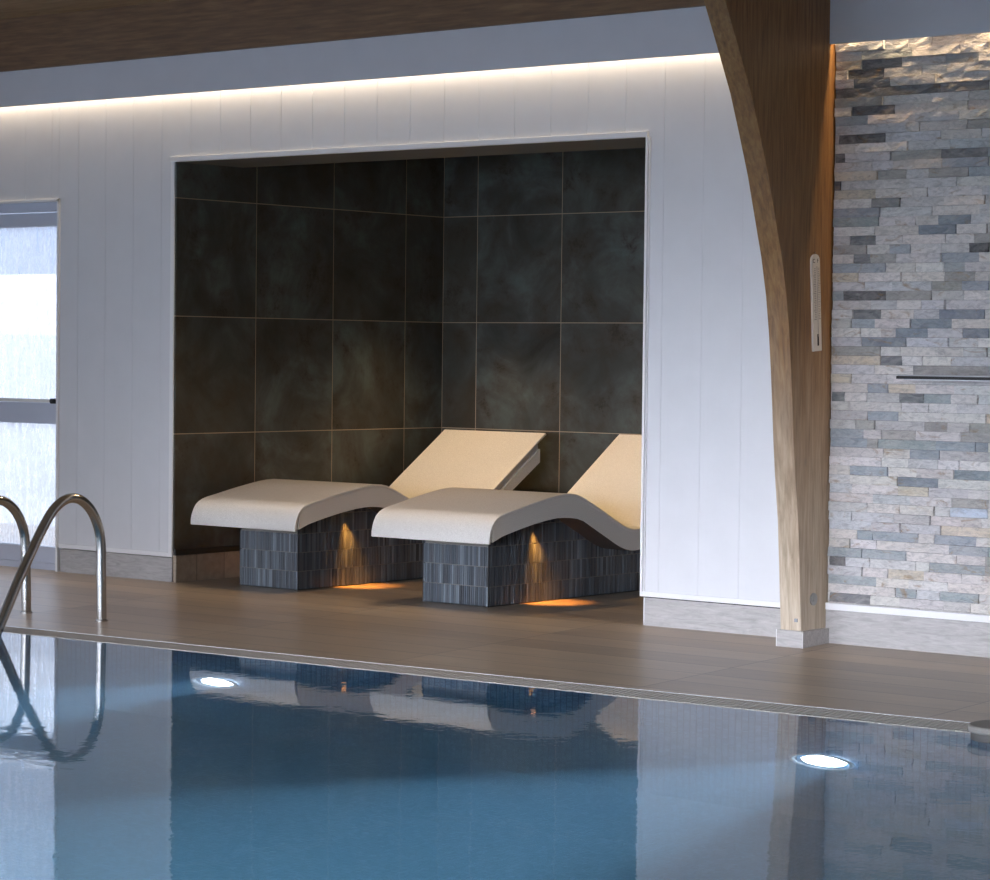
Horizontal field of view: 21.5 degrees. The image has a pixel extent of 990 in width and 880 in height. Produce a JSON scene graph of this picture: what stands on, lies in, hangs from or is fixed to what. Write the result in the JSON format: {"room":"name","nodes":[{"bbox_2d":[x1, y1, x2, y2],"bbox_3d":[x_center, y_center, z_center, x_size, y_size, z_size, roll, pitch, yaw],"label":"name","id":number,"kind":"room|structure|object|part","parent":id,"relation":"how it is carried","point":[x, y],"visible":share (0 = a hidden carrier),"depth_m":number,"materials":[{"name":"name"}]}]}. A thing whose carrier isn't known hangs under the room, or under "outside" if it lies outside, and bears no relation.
{"room":"indoor swimming pool","nodes":[
{"label":"indoor swimming pool","id":0,"kind":"room"},
{"bbox_2d":[0,0,177,19],"bbox_3d":[-2.526,-3.120,6.471,17.000,2.260,11.550,2,2,39],"label":"ceiling","id":1,"kind":"structure","parent":0,"point":[9,9],"depth_m":13.60,"materials":[{"name":"brown wood"}]},
{"bbox_2d":[0,0,704,71],"bbox_3d":[-2.125,-2.105,13.564,8.800,0.310,0.026,2,2,39],"label":"timber beam","id":2,"kind":"structure","parent":1,"relation":"attached to","point":[180,27],"depth_m":12.84,"materials":[{"name":"brown wood"}]},
{"bbox_2d":[173,158,443,555],"bbox_3d":[-0.969,-0.595,14.235,0.150,2.600,2.302,2,2,39],"label":"wall","id":3,"kind":"structure","parent":0,"point":[308,301],"depth_m":14.03,"materials":[{"name":"tile"}]},
{"bbox_2d":[171,557,172,581],"bbox_3d":[-1.647,0.665,13.355,0.004,0.127,0.033,2,2,39],"label":"trim","id":4,"kind":"structure","parent":3,"relation":"attached to","point":[172,557],"depth_m":13.34,"materials":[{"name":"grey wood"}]},
{"bbox_2d":[173,551,239,581],"bbox_3d":[-0.980,0.641,14.162,0.024,0.136,2.118,2,2,39],"label":"baseboard","id":5,"kind":"structure","parent":3,"relation":"attached to","point":[194,567],"depth_m":13.50,"materials":[{"name":"brown wood"}]},
{"bbox_2d":[173,545,241,555],"bbox_3d":[-0.980,0.556,14.159,0.020,0.032,2.120,2,2,39],"label":"trim","id":6,"kind":"structure","parent":3,"relation":"attached to","point":[203,550],"depth_m":13.50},
{"bbox_2d":[185,137,645,167],"bbox_3d":[0.273,-1.531,13.221,3.200,0.271,2.288,2,2,39],"label":"ceiling","id":7,"kind":"structure","parent":0,"point":[627,143],"depth_m":12.50,"materials":[{"name":"paint"}]},
{"bbox_2d":[0,53,836,601],"bbox_3d":[1.169,-1.466,11.145,17.000,4.600,0.200,2,2,39],"label":"wall","id":8,"kind":"structure","parent":0,"point":[712,517],"depth_m":12.04,"materials":[{"name":"white wood"}]},
{"bbox_2d":[0,198,60,571],"bbox_3d":[-2.716,-0.308,14.295,1.171,2.005,0.210,2,2,39],"label":"door","id":9,"kind":"structure","parent":8,"relation":"in","point":[16,410],"depth_m":14.04,"materials":[{"name":"glass"}]},
{"bbox_3d":[-2.712,0.232,14.274,0.976,0.663,0.004,2,2,39],"label":"glass pane","id":10,"kind":"part","parent":9,"relation":"part of","materials":[{"name":"glass"}]},
{"bbox_3d":[-2.702,-0.686,14.243,0.976,0.947,0.004,2,2,39],"label":"glass pane","id":11,"kind":"part","parent":9,"relation":"part of","materials":[{"name":"glass"}]},
{"bbox_2d":[59,544,167,556],"bbox_3d":[-1.999,0.576,13.616,0.836,0.023,0.011,2,2,39],"label":"trim","id":12,"kind":"structure","parent":8,"relation":"attached to","point":[68,546],"depth_m":13.58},
{"bbox_2d":[60,548,172,581],"bbox_3d":[-1.978,0.659,13.622,0.854,0.134,0.032,2,2,39],"label":"baseboard","id":13,"kind":"structure","parent":8,"relation":"attached to","point":[124,565],"depth_m":13.58,"materials":[{"name":"grey tile"}]},
{"bbox_2d":[168,162,174,556],"bbox_3d":[-1.649,-0.422,13.314,0.027,2.047,0.021,2,2,39],"label":"trim","id":14,"kind":"structure","parent":8,"relation":"attached to","point":[172,222],"depth_m":13.30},
{"bbox_2d":[0,6,718,107],"bbox_3d":[-2.100,-2.020,13.599,8.800,0.493,0.056,2,2,39],"label":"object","id":15,"kind":"structure","parent":8,"relation":"attached to","point":[683,31],"depth_m":12.31,"materials":[{"name":"white paint"}]},
{"bbox_2d":[170,131,648,161],"bbox_3d":[-0.487,-1.387,12.351,2.986,0.026,0.026,2,2,39],"label":"trim","id":16,"kind":"structure","parent":8,"relation":"attached to","point":[637,134],"depth_m":12.23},
{"bbox_2d":[643,597,644,624],"bbox_3d":[0.657,0.759,11.482,0.004,0.128,0.003,2,2,39],"label":"trim","id":17,"kind":"structure","parent":8,"relation":"attached to","point":[643,597],"depth_m":11.48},
{"bbox_2d":[640,137,650,595],"bbox_3d":[0.689,-0.322,11.484,0.023,2.022,0.099,2,2,39],"label":"trim","id":18,"kind":"structure","parent":8,"relation":"attached to","point":[648,139],"depth_m":11.44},
{"bbox_2d":[642,591,779,608],"bbox_3d":[0.982,0.691,11.219,0.854,0.023,0.011,2,2,39],"label":"trim","id":19,"kind":"structure","parent":8,"relation":"attached to","point":[644,593],"depth_m":11.25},
{"bbox_2d":[644,597,780,636],"bbox_3d":[0.995,0.773,11.232,0.846,0.134,0.030,2,2,39],"label":"baseboard","id":20,"kind":"structure","parent":8,"relation":"attached to","point":[703,616],"depth_m":11.26,"materials":[{"name":"grey stone"}]},
{"bbox_2d":[0,523,989,722],"bbox_3d":[-1.835,0.954,7.525,17.000,0.060,13.900,2,2,39],"label":"floor","id":21,"kind":"structure","parent":0,"point":[603,640],"depth_m":11.04,"materials":[{"name":"brown tile"}]},
{"bbox_2d":[0,495,32,613],"bbox_3d":[-2.393,1.064,11.855,0.058,1.616,0.726,2,2,39],"label":"pool handrail","id":22,"kind":"object","parent":21,"relation":"attached to","point":[6,502],"visible":0.82,"depth_m":12.07,"materials":[{"name":"silver metal"}]},
{"bbox_2d":[0,493,107,635],"bbox_3d":[-1.994,1.063,11.534,0.058,1.647,0.726,2,2,39],"label":"pool handrail","id":23,"kind":"object","parent":21,"relation":"attached to","point":[57,505],"visible":1,"depth_m":11.57,"materials":[{"name":"silver metal"}]},
{"bbox_2d":[191,430,545,589],"bbox_3d":[-0.586,0.347,13.780,0.724,0.757,2.150,2,2,39],"label":"lounger","id":24,"kind":"object","parent":21,"relation":"on","point":[295,534],"visible":0.71,"depth_m":13.23,"materials":[{"name":"plastic"}]},
{"bbox_2d":[371,434,641,606],"bbox_3d":[0.365,0.380,13.021,0.724,0.764,2.150,2,2,39],"label":"lounger","id":25,"kind":"object","parent":21,"relation":"on","point":[482,547],"visible":0.84,"depth_m":12.46,"materials":[{"name":"white plastic"}]},
{"bbox_2d":[704,0,835,648],"bbox_3d":[1.000,-0.677,10.404,0.130,3.092,1.201,2,2,39],"label":"column","id":26,"kind":"structure","parent":21,"relation":"on","point":[778,57],"depth_m":10.65,"materials":[{"name":"brown wood"}]},
{"bbox_3d":[1.216,0.823,10.744,0.130,0.076,0.003,2,2,39],"label":"plinth edge trim","id":27,"kind":"part","parent":26,"relation":"part of","materials":[{"name":"grey stone"}]},
{"bbox_3d":[1.323,0.661,10.794,0.010,0.052,0.052,2,2,39],"label":"bolt plate","id":28,"kind":"part","parent":26,"relation":"part of","materials":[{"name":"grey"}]},
{"bbox_2d":[810,252,821,351],"bbox_3d":[1.325,-0.570,10.733,0.013,0.410,0.089,2,2,39],"label":"thermometer","id":29,"kind":"object","parent":26,"relation":"attached to","point":[815,288],"visible":1,"depth_m":10.72,"materials":[{"name":"beige wood"}]},
{"bbox_2d":[442,148,644,492],"bbox_3d":[0.927,-0.567,14.040,3.350,2.600,0.129,2,2,39],"label":"wall","id":30,"kind":"structure","parent":0,"point":[543,253],"depth_m":14.46,"materials":[{"name":"tile"}]},
{"bbox_2d":[827,32,989,614],"bbox_3d":[2.558,-0.434,9.935,2.941,2.650,0.063,2,2,39],"label":"stone wall","id":31,"kind":"structure","parent":0,"point":[909,501],"depth_m":10.60,"materials":[{"name":"grey stone"}]},
{"bbox_2d":[825,609,989,657],"bbox_3d":[2.448,0.822,10.049,2.698,0.149,0.052,2,2,39],"label":"baseboard","id":32,"kind":"structure","parent":31,"relation":"attached to","point":[945,636],"depth_m":10.62,"materials":[{"name":"grey stone"}]},
{"bbox_2d":[825,602,989,622],"bbox_3d":[2.447,0.733,10.045,2.698,0.029,0.056,2,2,39],"label":"trim","id":33,"kind":"structure","parent":31,"relation":"attached to","point":[828,605],"depth_m":10.62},
{"bbox_2d":[830,0,989,43],"bbox_3d":[4.560,-1.764,8.243,8.100,0.493,0.056,2,2,39],"label":"ceiling bulkhead","id":34,"kind":"structure","parent":31,"relation":"attached to","point":[851,21],"depth_m":10.55,"materials":[{"name":"white paint"}]},
{"bbox_2d":[896,375,989,381],"bbox_3d":[2.017,-0.240,10.266,0.904,0.021,0.154,2,2,39],"label":"wall shelf","id":35,"kind":"object","parent":31,"relation":"attached to","point":[905,377],"visible":1,"depth_m":10.36,"materials":[{"name":"grey"}]},
{"bbox_3d":[2.020,-0.249,10.266,0.900,0.004,0.150,2,2,39],"label":"plate","id":36,"kind":"part","parent":35,"relation":"part of","materials":[{"name":"grey"}]},
{"bbox_3d":[-1.814,1.906,7.358,14.300,1.850,7.230,2,2,39],"label":"basin","id":37,"kind":"object","parent":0,"visible":0},
{"bbox_2d":[3,626,970,732],"bbox_3d":[-1.360,0.873,10.960,7.447,0.029,0.128,2,2,36],"label":"pool edge","id":38,"kind":"object","parent":37,"relation":"on","point":[938,724],"visible":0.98,"depth_m":9.84,"materials":[{"name":"plastic"}]},
{"bbox_2d":[0,632,989,879],"bbox_3d":[-1.859,1.927,7.303,14.330,1.870,7.116,2,2,39],"label":"pool water","id":39,"kind":"object","parent":37,"relation":"on","point":[118,761],"visible":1,"depth_m":7.61,"materials":[{"name":"blue liquid"}]},
{"bbox_2d":[968,720,989,742],"bbox_3d":[1.933,0.984,8.408,0.865,0.066,0.260,2,2,39],"label":"block","id":40,"kind":"object","parent":37,"relation":"on","point":[980,730],"visible":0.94,"depth_m":8.55,"materials":[{"name":"stone"}]},
{"label":"outside","id":41,"kind":"structure","parent":0,"visible":0},
{"bbox_2d":[0,490,54,526],"bbox_3d":[-1.410,0.578,19.051,11.200,0.040,8.800,2,2,39],"label":"patio","id":42,"kind":"structure","parent":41,"point":[33,498],"depth_m":19.97,"materials":[{"name":"white"}]},
{"bbox_2d":[0,334,55,493],"bbox_3d":[-2.303,-0.166,20.619,7.800,1.320,0.150,2,2,39],"label":"wall","id":43,"kind":"structure","parent":42,"relation":"on","point":[8,483],"depth_m":21.82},
{"bbox_2d":[0,212,56,274],"bbox_3d":[-2.979,-0.998,18.381,9.500,3.120,0.250,2,2,39],"label":"fascia","id":44,"kind":"object","parent":42,"relation":"on","point":[37,266],"depth_m":18.48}
]}

